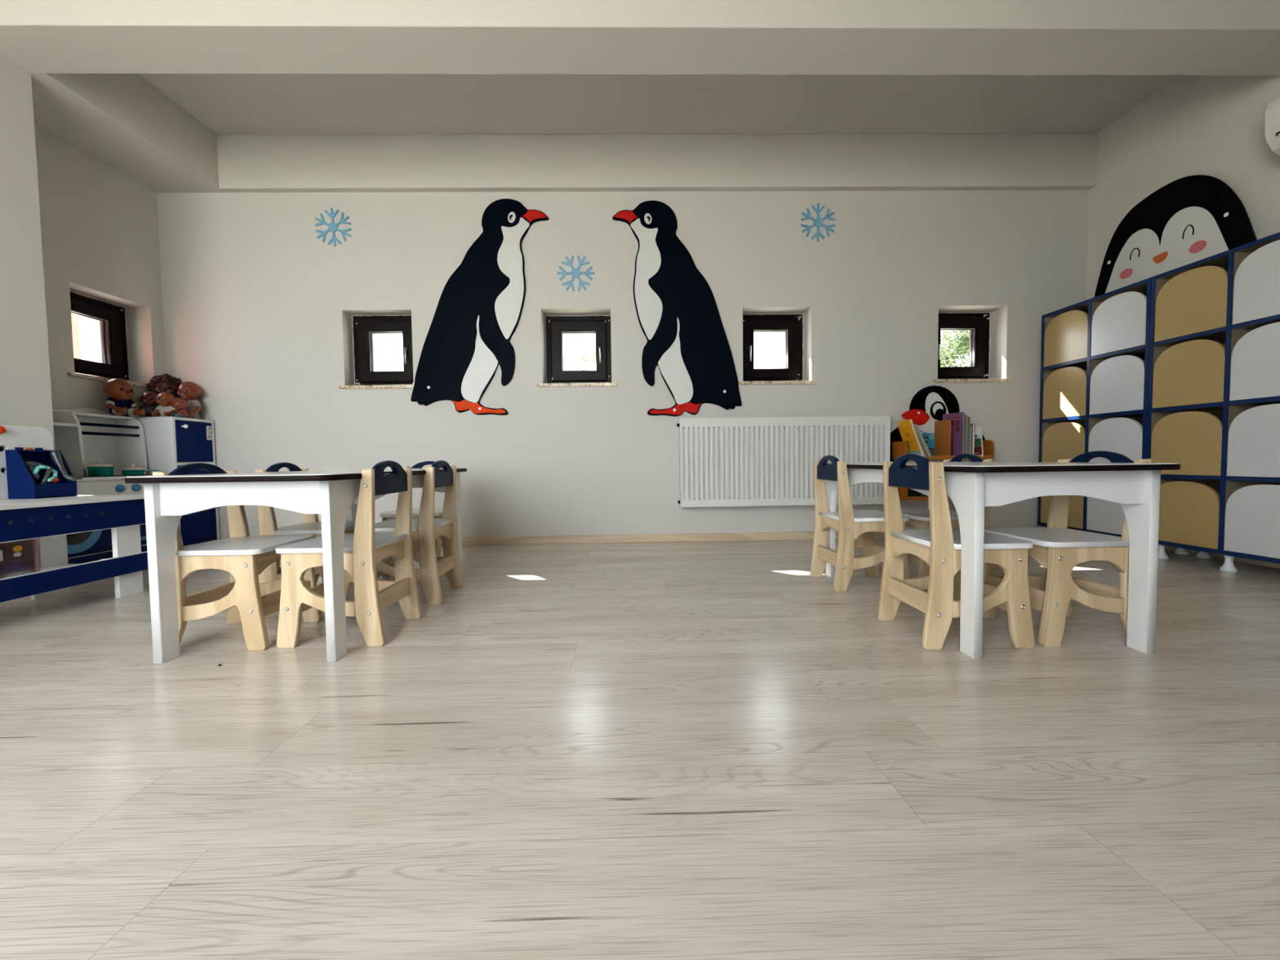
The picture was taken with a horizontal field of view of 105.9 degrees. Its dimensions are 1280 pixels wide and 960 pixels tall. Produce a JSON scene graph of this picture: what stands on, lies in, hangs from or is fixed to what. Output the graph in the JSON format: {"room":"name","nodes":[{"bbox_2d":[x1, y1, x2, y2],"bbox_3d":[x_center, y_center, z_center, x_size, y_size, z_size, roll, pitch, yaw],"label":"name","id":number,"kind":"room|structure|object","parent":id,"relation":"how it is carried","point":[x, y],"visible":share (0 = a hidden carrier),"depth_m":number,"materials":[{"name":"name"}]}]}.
{"room":"kindergarten classroom","nodes":[
{"label":"kindergarten classroom","id":0,"kind":"room"},
{"bbox_2d":[0,53,54,449],"bbox_3d":[-2.894,-0.651,2.062,0.379,2.318,0.285,-1,2,-1],"label":"wall pillar","id":1,"kind":"structure","parent":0,"point":[25,390],"depth_m":2.11,"materials":[{"name":"paint"}]},
{"bbox_2d":[34,124,165,417],"bbox_3d":[-3.231,-0.759,0.758,0.340,2.652,4.800,-1,2,-1],"label":"wall","id":2,"kind":"structure","parent":0,"point":[100,224],"depth_m":2.76,"materials":[{"name":"paint"}]},
{"bbox_2d":[67,290,146,387],"bbox_3d":[-3.204,-0.831,2.854,0.232,0.520,0.513,-1,2,-1],"label":"window","id":3,"kind":"structure","parent":2,"relation":"in","point":[112,317],"depth_m":2.96,"materials":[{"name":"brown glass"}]},
{"bbox_2d":[31,73,225,192],"bbox_3d":[-2.894,-2.002,2.633,0.438,0.334,0.963,-1,2,-1],"label":"beam","id":4,"kind":"structure","parent":2,"relation":"attached to","point":[124,122],"depth_m":2.63,"materials":[{"name":"paint"}]},
{"bbox_2d":[0,0,1279,75],"bbox_3d":[-0.042,-2.017,2.083,6.120,0.334,0.244,-1,2,-1],"label":"beam","id":5,"kind":"structure","parent":2,"relation":"attached to","point":[294,37],"depth_m":2.02,"materials":[{"name":"paint"}]},
{"bbox_2d":[156,190,1088,539],"bbox_3d":[-0.118,-0.909,3.369,6.685,2.652,0.310,-1,2,-1],"label":"wall","id":6,"kind":"structure","parent":0,"point":[258,309],"depth_m":3.21,"materials":[{"name":"paint"}]},
{"bbox_2d":[315,207,351,247],"bbox_3d":[-1.996,-1.645,3.143,0.232,0.250,0.008,-1,2,-1],"label":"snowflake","id":7,"kind":"object","parent":6,"relation":"attached to","point":[333,227],"visible":1,"depth_m":3.14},
{"bbox_2d":[338,315,413,389],"bbox_3d":[-1.728,-0.868,3.268,0.520,0.520,0.192,-1,2,-1],"label":"window","id":8,"kind":"structure","parent":6,"relation":"in","point":[363,326],"depth_m":3.29,"materials":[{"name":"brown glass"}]},
{"bbox_2d":[410,198,548,415],"bbox_3d":[-1.056,-1.130,3.175,0.930,1.403,0.017,-1,2,-1],"label":"decoration","id":9,"kind":"object","parent":6,"relation":"attached to","point":[477,313],"visible":1,"depth_m":3.17,"materials":[{"name":"black wood"}]},
{"bbox_2d":[556,255,595,291],"bbox_3d":[-0.423,-1.363,3.185,0.250,0.230,0.008,-1,2,-1],"label":"decoration","id":10,"kind":"object","parent":6,"relation":"attached to","point":[575,273],"visible":1,"depth_m":3.18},
{"bbox_2d":[537,315,617,386],"bbox_3d":[-0.424,-0.887,3.313,0.530,0.520,0.232,-1,2,-1],"label":"window","id":11,"kind":"structure","parent":6,"relation":"in","point":[556,326],"depth_m":3.35,"materials":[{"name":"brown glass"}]},
{"bbox_2d":[216,133,1096,192],"bbox_3d":[0.157,-2.064,3.146,5.682,0.334,0.050,-1,2,-1],"label":"beam","id":12,"kind":"structure","parent":6,"relation":"attached to","point":[247,163],"depth_m":3.12,"materials":[{"name":"paint"}]},
{"bbox_2d":[462,531,884,545],"bbox_3d":[-0.030,0.395,3.262,6.120,0.053,0.014,-1,2,-1],"label":"baseboard","id":13,"kind":"structure","parent":6,"relation":"attached to","point":[802,535],"depth_m":3.26,"materials":[{"name":"brown wood"}]},
{"bbox_2d":[612,200,742,416],"bbox_3d":[0.250,-1.130,3.200,0.846,1.409,0.017,-1,2,-1],"label":"wall decoration","id":14,"kind":"object","parent":6,"relation":"attached to","point":[678,316],"visible":1,"depth_m":3.20,"materials":[{"name":"black wood"}]},
{"bbox_2d":[737,313,817,384],"bbox_3d":[0.917,-0.905,3.338,0.532,0.520,0.232,-1,2,-1],"label":"window","id":15,"kind":"structure","parent":6,"relation":"in","point":[792,324],"depth_m":3.38,"materials":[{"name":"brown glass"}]},
{"bbox_2d":[676,415,890,507],"bbox_3d":[0.940,-0.121,3.205,1.387,0.580,0.121,-1,2,-1],"label":"radiator","id":16,"kind":"object","parent":6,"relation":"attached to","point":[746,461],"visible":0.89,"depth_m":3.15,"materials":[{"name":"metal"}]},
{"bbox_2d":[680,415,889,419],"bbox_3d":[0.943,-0.405,3.174,1.365,0.010,0.082,-1,2,-1],"label":"grille","id":17,"kind":"object","parent":16,"relation":"attached to","point":[886,417],"depth_m":3.14,"materials":[{"name":"metal"}]},
{"bbox_2d":[800,202,835,241],"bbox_3d":[1.181,-1.708,3.201,0.230,0.250,0.008,-1,2,-1],"label":"decoration","id":18,"kind":"object","parent":6,"relation":"attached to","point":[818,222],"visible":1,"depth_m":3.20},
{"bbox_2d":[889,385,994,500],"bbox_3d":[2.012,-0.254,3.188,0.774,0.755,0.185,-1,2,-1],"label":"bookshelf","id":19,"kind":"object","parent":6,"relation":"attached to","point":[927,406],"visible":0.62,"depth_m":3.24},
{"bbox_2d":[896,419,924,456],"bbox_3d":[1.747,-0.267,3.126,0.106,0.241,0.130,-1,2,-7],"label":"book","id":20,"kind":"object","parent":19,"relation":"on","point":[906,428],"visible":0.87,"depth_m":3.10,"materials":[{"name":"paper"}]},
{"bbox_2d":[907,488,923,497],"bbox_3d":[1.774,0.023,3.150,0.051,0.188,0.120,-2,3,-27],"label":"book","id":21,"kind":"object","parent":19,"relation":"on","point":[911,492],"visible":0.13,"depth_m":3.15,"materials":[{"name":"paper"}]},
{"bbox_2d":[913,424,928,457],"bbox_3d":[1.792,-0.254,3.145,0.100,0.215,0.120,-1,2,2],"label":"book","id":22,"kind":"object","parent":19,"relation":"on","point":[920,441],"visible":0.27,"depth_m":3.09,"materials":[{"name":"paper"}]},
{"bbox_2d":[913,423,930,457],"bbox_3d":[1.803,-0.255,3.145,0.106,0.218,0.120,-1,2,2],"label":"book","id":23,"kind":"object","parent":19,"relation":"on","point":[917,429],"visible":0.27,"depth_m":3.09,"materials":[{"name":"paper"}]},
{"bbox_2d":[915,424,932,457],"bbox_3d":[1.816,-0.253,3.145,0.107,0.213,0.120,-1,2,2],"label":"book","id":24,"kind":"object","parent":19,"relation":"on","point":[924,442],"visible":0.27,"depth_m":3.09,"materials":[{"name":"paper"}]},
{"bbox_2d":[921,433,935,455],"bbox_3d":[1.902,-0.230,3.221,0.124,0.162,0.020,-1,2,-1],"label":"book","id":25,"kind":"object","parent":19,"relation":"on","point":[929,438],"visible":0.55,"depth_m":3.22,"materials":[{"name":"teal paper"}]},
{"bbox_2d":[928,447,934,455],"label":"picture","id":26,"kind":"object","parent":25,"relation":"attached to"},
{"bbox_2d":[933,403,942,413],"bbox_3d":[1.998,-0.473,3.240,0.071,0.084,0.001,-1,2,-1],"label":"penguin eye","id":27,"kind":"object","parent":19,"relation":"attached to","point":[937,407],"depth_m":3.24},
{"bbox_2d":[942,412,964,455],"bbox_3d":[2.047,-0.293,3.160,0.013,0.288,0.150,-1,2,-15],"label":"book","id":28,"kind":"object","parent":19,"relation":"on","point":[956,419],"visible":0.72,"depth_m":3.13,"materials":[{"name":"paper"}]},
{"bbox_2d":[962,413,964,453],"bbox_3d":[2.070,-0.287,3.151,0.006,0.278,0.125,-1,2,1],"label":"book","id":29,"kind":"object","parent":19,"relation":"on","point":[963,414],"visible":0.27,"depth_m":3.09,"materials":[{"name":"paper"}]},
{"bbox_2d":[964,413,965,453],"bbox_3d":[2.079,-0.287,3.151,0.005,0.276,0.125,-1,2,1],"label":"book","id":30,"kind":"object","parent":19,"relation":"on","point":[965,414],"visible":0.16,"depth_m":3.09,"materials":[{"name":"paper"}]},
{"bbox_2d":[964,415,967,453],"bbox_3d":[2.086,-0.283,3.151,0.008,0.268,0.125,-1,2,1],"label":"book","id":31,"kind":"object","parent":19,"relation":"on","point":[966,415],"visible":0.16,"depth_m":3.09,"materials":[{"name":"paper"}]},
{"bbox_2d":[966,416,968,453],"bbox_3d":[2.096,-0.280,3.152,0.008,0.262,0.125,-1,2,1],"label":"book","id":32,"kind":"object","parent":19,"relation":"on","point":[967,416],"visible":0.16,"depth_m":3.09,"materials":[{"name":"paper"}]},
{"bbox_2d":[968,417,969,453],"bbox_3d":[2.106,-0.276,3.152,0.008,0.254,0.125,-1,2,1],"label":"book","id":33,"kind":"object","parent":19,"relation":"on","point":[968,417],"visible":0.16,"depth_m":3.09,"materials":[{"name":"paper"}]},
{"bbox_2d":[969,425,971,453],"bbox_3d":[2.121,-0.252,3.154,0.008,0.205,0.120,-1,2,2],"label":"book","id":34,"kind":"object","parent":19,"relation":"on","point":[970,425],"visible":0.16,"depth_m":3.10,"materials":[{"name":"paper"}]},
{"bbox_2d":[969,423,975,454],"bbox_3d":[2.138,-0.257,3.154,0.016,0.214,0.120,-1,2,2],"label":"book","id":35,"kind":"object","parent":19,"relation":"on","point":[971,424],"visible":0.16,"depth_m":3.10,"materials":[{"name":"paper"}]},
{"bbox_2d":[974,426,983,456],"bbox_3d":[2.163,-0.246,3.134,0.036,0.190,0.105,-2,3,-25],"label":"book","id":36,"kind":"object","parent":19,"relation":"on","point":[978,430],"visible":0.44,"depth_m":3.10,"materials":[{"name":"paper"}]},
{"bbox_2d":[974,438,981,446],"bbox_3d":[2.159,-0.243,3.132,0.001,0.050,0.100,-11,6,-24],"label":"picture","id":37,"kind":"object","parent":36,"relation":"on","point":[977,441],"depth_m":3.11},
{"bbox_2d":[974,446,982,454],"bbox_3d":[2.166,-0.190,3.138,0.001,0.054,0.100,-11,6,-24],"label":"picture","id":38,"kind":"object","parent":36,"relation":"attached to","point":[977,449],"depth_m":3.11},
{"bbox_2d":[932,311,1012,382],"bbox_3d":[2.239,-0.926,3.402,0.539,0.520,0.312,-1,2,-1],"label":"window","id":39,"kind":"structure","parent":6,"relation":"in","point":[978,323],"depth_m":3.40,"materials":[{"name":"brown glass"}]},
{"bbox_2d":[0,538,1279,959],"bbox_3d":[-0.057,0.574,1.049,6.690,0.120,5.150,-1,2,-1],"label":"floor","id":40,"kind":"structure","parent":0,"point":[689,750],"depth_m":0.86,"materials":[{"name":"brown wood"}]},
{"bbox_2d":[0,425,148,602],"bbox_3d":[-2.369,0.156,1.619,0.410,0.728,1.073,-1,2,-1],"label":"workbench","id":41,"kind":"object","parent":40,"relation":"on","point":[50,520],"visible":0.86,"depth_m":1.94,"materials":[{"name":"white laminate"}]},
{"bbox_2d":[0,537,41,578],"bbox_3d":[-2.394,0.292,1.743,0.062,0.189,0.340,-1,2,-1],"label":"bag","id":42,"kind":"object","parent":41,"relation":"on","point":[19,557],"visible":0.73,"depth_m":1.84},
{"bbox_2d":[13,552,21,556],"bbox_3d":[-2.366,0.283,1.836,0.001,0.016,0.024,-1,2,-1],"label":"picture","id":43,"kind":"object","parent":42,"relation":"attached to","point":[15,554],"depth_m":1.83},
{"bbox_2d":[13,545,22,551],"bbox_3d":[-2.366,0.261,1.837,0.001,0.024,0.028,-1,2,-1],"label":"picture","id":44,"kind":"object","parent":42,"relation":"on","point":[15,548],"depth_m":1.84},
{"bbox_2d":[4,447,77,498],"bbox_3d":[-2.489,-0.031,2.013,0.104,0.208,0.151,-1,2,-1],"label":"toolbox","id":45,"kind":"object","parent":41,"relation":"on","point":[21,484],"visible":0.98,"depth_m":1.97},
{"bbox_2d":[24,461,47,479],"bbox_3d":[-2.476,-0.039,1.981,0.031,0.076,0.066,0,3,27],"label":"tool","id":46,"kind":"object","parent":45,"relation":"in","point":[31,465],"visible":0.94,"depth_m":1.97,"materials":[{"name":"grey plastic"}]},
{"bbox_2d":[31,465,57,482],"bbox_3d":[-2.457,-0.026,2.002,0.035,0.070,0.077,-1,2,-1],"label":"tool","id":47,"kind":"object","parent":45,"relation":"in","point":[37,469],"visible":1,"depth_m":2.00,"materials":[{"name":"green plastic"}]},
{"bbox_2d":[40,467,53,484],"bbox_3d":[-2.456,-0.015,1.999,0.016,0.073,0.048,-1,2,-8],"label":"tool","id":48,"kind":"object","parent":45,"relation":"in","point":[48,472],"visible":1,"depth_m":2.00,"materials":[{"name":"grey plastic"}]},
{"bbox_2d":[46,476,59,483],"bbox_3d":[-2.458,0.001,2.021,0.036,0.027,0.042,-1,2,-1],"label":"tool","id":49,"kind":"object","parent":45,"relation":"in","point":[55,480],"visible":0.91,"depth_m":2.02,"materials":[{"name":"red plastic"}]},
{"bbox_2d":[49,449,83,481],"bbox_3d":[-2.462,-0.061,2.070,0.092,0.134,0.040,-2,3,-26],"label":"tool","id":50,"kind":"object","parent":45,"relation":"in","point":[55,455],"visible":1,"depth_m":2.06,"materials":[{"name":"grey plastic"}]},
{"bbox_2d":[40,563,79,571],"bbox_3d":[-2.370,0.401,1.628,0.351,0.018,1.050,-1,2,-1],"label":"shelf","id":51,"kind":"object","parent":41,"relation":"attached to","point":[45,566],"depth_m":2.09,"materials":[{"name":"white laminate"}]},
{"bbox_2d":[52,408,152,564],"bbox_3d":[-2.922,0.046,2.559,0.312,0.885,0.667,-1,2,-1],"label":"toy kitchen","id":52,"kind":"object","parent":40,"relation":"on","point":[84,437],"visible":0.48,"depth_m":2.59,"materials":[{"name":"white laminate"}]},
{"bbox_2d":[53,422,77,426],"bbox_3d":[-3.000,-0.280,2.383,0.132,0.016,0.281,-1,2,-1],"label":"shelf","id":53,"kind":"object","parent":52,"relation":"attached to","point":[55,424],"depth_m":2.49,"materials":[{"name":"white laminate"}]},
{"bbox_2d":[86,459,114,476],"bbox_3d":[-2.857,-0.064,2.559,0.095,0.086,0.095,2,3,44],"label":"cooking pot","id":54,"kind":"object","parent":52,"relation":"on","point":[95,469],"visible":0.98,"depth_m":2.53,"materials":[{"name":"teal ceramic"}]},
{"bbox_2d":[75,475,152,481],"bbox_3d":[-2.925,-0.008,2.564,0.308,0.017,0.653,-1,2,-1],"label":"countertop","id":55,"kind":"structure","parent":52,"relation":"on","point":[95,478],"depth_m":2.50,"materials":[{"name":"white laminate"}]},
{"bbox_2d":[83,474,152,477],"bbox_3d":[-2.922,-0.021,2.628,0.255,0.003,0.505,-1,2,-1],"label":"cooktop","id":56,"kind":"object","parent":52,"relation":"in","point":[84,475],"depth_m":2.64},
{"bbox_2d":[103,378,145,416],"bbox_3d":[-2.985,-0.477,2.790,0.184,0.218,0.143,0,2,13],"label":"baby doll","id":57,"kind":"object","parent":52,"relation":"on","point":[120,391],"visible":0.99,"depth_m":2.76,"materials":[{"name":"beige plastic"}]},
{"bbox_2d":[121,463,158,475],"bbox_3d":[-2.863,-0.061,2.762,0.092,0.064,0.158,-1,2,-1],"label":"frying pan","id":58,"kind":"object","parent":52,"relation":"on","point":[132,470],"visible":0.94,"depth_m":2.71,"materials":[{"name":"teal ceramic"}]},
{"bbox_2d":[133,416,219,546],"bbox_3d":[-2.922,0.043,3.042,0.330,0.851,0.286,-1,2,-1],"label":"fridge","id":59,"kind":"object","parent":40,"relation":"on","point":[171,442],"visible":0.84,"depth_m":2.97,"materials":[{"name":"white laminate"}]},
{"bbox_2d":[138,391,159,417],"bbox_3d":[-2.982,-0.459,2.941,0.107,0.164,0.138,-2,3,-31],"label":"baby doll","id":60,"kind":"object","parent":59,"relation":"on","point":[148,398],"visible":0.66,"depth_m":2.93,"materials":[{"name":"brown plastic"}]},
{"bbox_2d":[151,392,176,417],"bbox_3d":[-2.871,-0.455,2.917,0.101,0.154,0.129,-2,3,-19],"label":"baby doll","id":61,"kind":"object","parent":59,"relation":"on","point":[165,400],"visible":0.92,"depth_m":2.91,"materials":[{"name":"beige plastic"}]},
{"bbox_2d":[146,373,182,405],"bbox_3d":[-3.005,-0.531,3.068,0.181,0.298,0.222,-2,3,-36],"label":"baby doll","id":62,"kind":"object","parent":59,"relation":"on","point":[165,383],"visible":0.34,"depth_m":3.03,"materials":[{"name":"brown plastic"}]},
{"bbox_2d":[167,397,188,417],"bbox_3d":[-2.828,-0.443,2.955,0.094,0.125,0.120,-2,3,-21],"label":"baby doll","id":63,"kind":"object","parent":59,"relation":"on","point":[180,404],"visible":0.85,"depth_m":2.95,"materials":[{"name":"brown plastic"}]},
{"bbox_2d":[177,381,201,418],"bbox_3d":[-2.877,-0.506,3.069,0.134,0.244,0.172,-1,2,-9],"label":"baby doll","id":64,"kind":"object","parent":59,"relation":"on","point":[188,391],"visible":0.69,"depth_m":3.07,"materials":[{"name":"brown plastic"}]},
{"bbox_2d":[152,462,322,650],"bbox_3d":[-1.290,0.226,1.568,0.322,0.565,0.292,-1,2,-1],"label":"chair","id":65,"kind":"object","parent":40,"relation":"on","point":[245,557],"visible":0.63,"depth_m":1.45,"materials":[{"name":"brown wood"}]},
{"bbox_2d":[124,467,466,663],"bbox_3d":[-1.117,0.230,1.836,0.580,0.529,1.064,-1,2,0],"label":"table","id":66,"kind":"object","parent":40,"relation":"on","point":[334,495],"visible":0.8,"depth_m":1.36,"materials":[{"name":"laminate"}]},
{"bbox_2d":[254,462,355,596],"bbox_3d":[-1.315,0.209,1.975,0.322,0.565,0.292,-1,2,-2],"label":"chair","id":67,"kind":"object","parent":40,"relation":"on","point":[310,525],"visible":0.3,"depth_m":1.84,"materials":[{"name":"brown wood"}]},
{"bbox_2d":[275,460,421,648],"bbox_3d":[-0.946,0.220,1.588,0.322,0.565,0.292,-1,2,-1],"label":"chair","id":68,"kind":"object","parent":40,"relation":"on","point":[363,549],"visible":0.88,"depth_m":1.46,"materials":[{"name":"brown wood"}]},
{"bbox_2d":[379,461,455,575],"bbox_3d":[-1.150,0.183,2.539,0.292,0.565,0.322,-1,2,-1],"label":"chair","id":69,"kind":"object","parent":40,"relation":"on","point":[390,515],"visible":0.2,"depth_m":2.43,"materials":[{"name":"brown wood"}]},
{"bbox_2d":[374,460,463,604],"bbox_3d":[-0.949,0.203,2.014,0.322,0.565,0.292,-1,2,-2],"label":"chair","id":70,"kind":"object","parent":40,"relation":"on","point":[425,530],"visible":0.7,"depth_m":1.90,"materials":[{"name":"brown wood"}]},
{"bbox_2d":[809,455,909,591],"bbox_3d":[0.955,0.173,2.121,0.323,0.565,0.292,-1,2,-2],"label":"chair","id":71,"kind":"object","parent":40,"relation":"on","point":[850,524],"visible":0.91,"depth_m":2.02,"materials":[{"name":"brown wood"}]},
{"bbox_2d":[901,453,992,590],"bbox_3d":[1.307,0.168,2.126,0.322,0.565,0.292,-1,2,-1],"label":"chair","id":72,"kind":"object","parent":40,"relation":"on","point":[918,518],"visible":0.17,"depth_m":2.04,"materials":[{"name":"brown wood"}]},
{"bbox_2d":[876,453,1034,649],"bbox_3d":[0.969,0.198,1.510,0.322,0.565,0.292,-1,2,-1],"label":"chair","id":73,"kind":"object","parent":40,"relation":"on","point":[940,546],"visible":0.91,"depth_m":1.39,"materials":[{"name":"brown wood"}]},
{"bbox_2d":[825,462,1180,658],"bbox_3d":[1.151,0.202,1.804,0.580,0.529,1.064,-1,2,-2],"label":"table","id":74,"kind":"object","parent":40,"relation":"on","point":[971,486],"visible":0.72,"depth_m":1.33,"materials":[{"name":"laminate"}]},
{"bbox_2d":[982,450,1151,646],"bbox_3d":[1.319,0.193,1.523,0.322,0.565,0.292,-1,2,-1],"label":"chair","id":75,"kind":"object","parent":40,"relation":"on","point":[1059,548],"visible":0.58,"depth_m":1.40,"materials":[{"name":"brown wood"}]},
{"bbox_2d":[1037,276,1188,555],"bbox_3d":[2.852,-0.344,2.913,0.322,1.482,0.678,-1,2,-1],"label":"storage cabinet","id":76,"kind":"object","parent":40,"relation":"on","point":[1095,351],"visible":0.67,"depth_m":2.86,"materials":[{"name":"white wood"}]},
{"bbox_2d":[1146,231,1279,572],"bbox_3d":[2.865,-0.316,2.235,0.322,1.482,0.679,-1,2,-1],"label":"storage cabinet","id":77,"kind":"object","parent":40,"relation":"on","point":[1214,386],"visible":0.95,"depth_m":2.26,"materials":[{"name":"beige wood"}]},
{"bbox_2d":[138,73,1180,134],"bbox_3d":[-0.093,-2.211,0.933,6.690,0.150,5.150,-1,2,-1],"label":"ceiling","id":78,"kind":"structure","parent":0,"point":[225,104],"depth_m":2.84,"materials":[{"name":"paint"}]},
{"bbox_2d":[1085,75,1279,300],"bbox_3d":[3.165,-0.849,0.876,0.215,2.652,4.800,-1,2,-1],"label":"wall","id":79,"kind":"structure","parent":0,"point":[1213,126],"depth_m":2.65,"materials":[{"name":"paint"}]},
{"bbox_2d":[1094,174,1257,297],"bbox_3d":[2.993,-1.382,2.755,0.021,0.585,0.843,-1,2,-1],"label":"penguin decoration","id":80,"kind":"object","parent":79,"relation":"attached to","point":[1191,219],"visible":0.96,"depth_m":2.69,"materials":[{"name":"black wood"}]},
{"bbox_2d":[1164,545,1279,568],"bbox_3d":[3.067,0.448,0.996,0.014,0.053,4.636,-1,2,-1],"label":"baseboard","id":81,"kind":"structure","parent":79,"relation":"attached to","point":[1168,548],"depth_m":2.44,"materials":[{"name":"brown wood"}]},
{"bbox_2d":[1264,97,1279,155],"bbox_3d":[2.925,-1.560,1.776,0.212,0.255,0.825,-1,2,-1],"label":"air conditioner","id":82,"kind":"object","parent":79,"relation":"attached to","point":[1272,125],"visible":1,"depth_m":2.16,"materials":[{"name":"plastic"}]},
{"label":"outside","id":83,"kind":"structure","parent":0,"visible":0},
{"bbox_3d":[-0.179,0.542,10.029,80.000,0.200,100.000,-1,2,-1],"label":"ground","id":84,"kind":"structure","parent":83,"visible":0},
{"bbox_2d":[71,313,81,359],"bbox_3d":[-3.852,-0.680,3.282,0.060,2.900,0.070,-1,2,-1],"label":"post","id":85,"kind":"object","parent":84,"relation":"on","point":[75,318],"visible":0.02,"depth_m":3.28,"materials":[{"name":"white"}]},
{"bbox_2d":[563,335,595,370],"bbox_3d":[-1.225,-1.609,11.831,2.272,3.978,2.326,-1,2,-1],"label":"tree","id":86,"kind":"object","parent":84,"relation":"on","point":[590,362],"visible":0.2,"depth_m":11.61,"materials":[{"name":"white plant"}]},
{"bbox_2d":[940,330,969,366],"bbox_3d":[8.082,-2.102,12.229,4.000,4.683,3.433,2,3,45],"label":"tree","id":87,"kind":"object","parent":84,"relation":"on","point":[962,344],"visible":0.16,"depth_m":11.84,"materials":[{"name":"green plant"}]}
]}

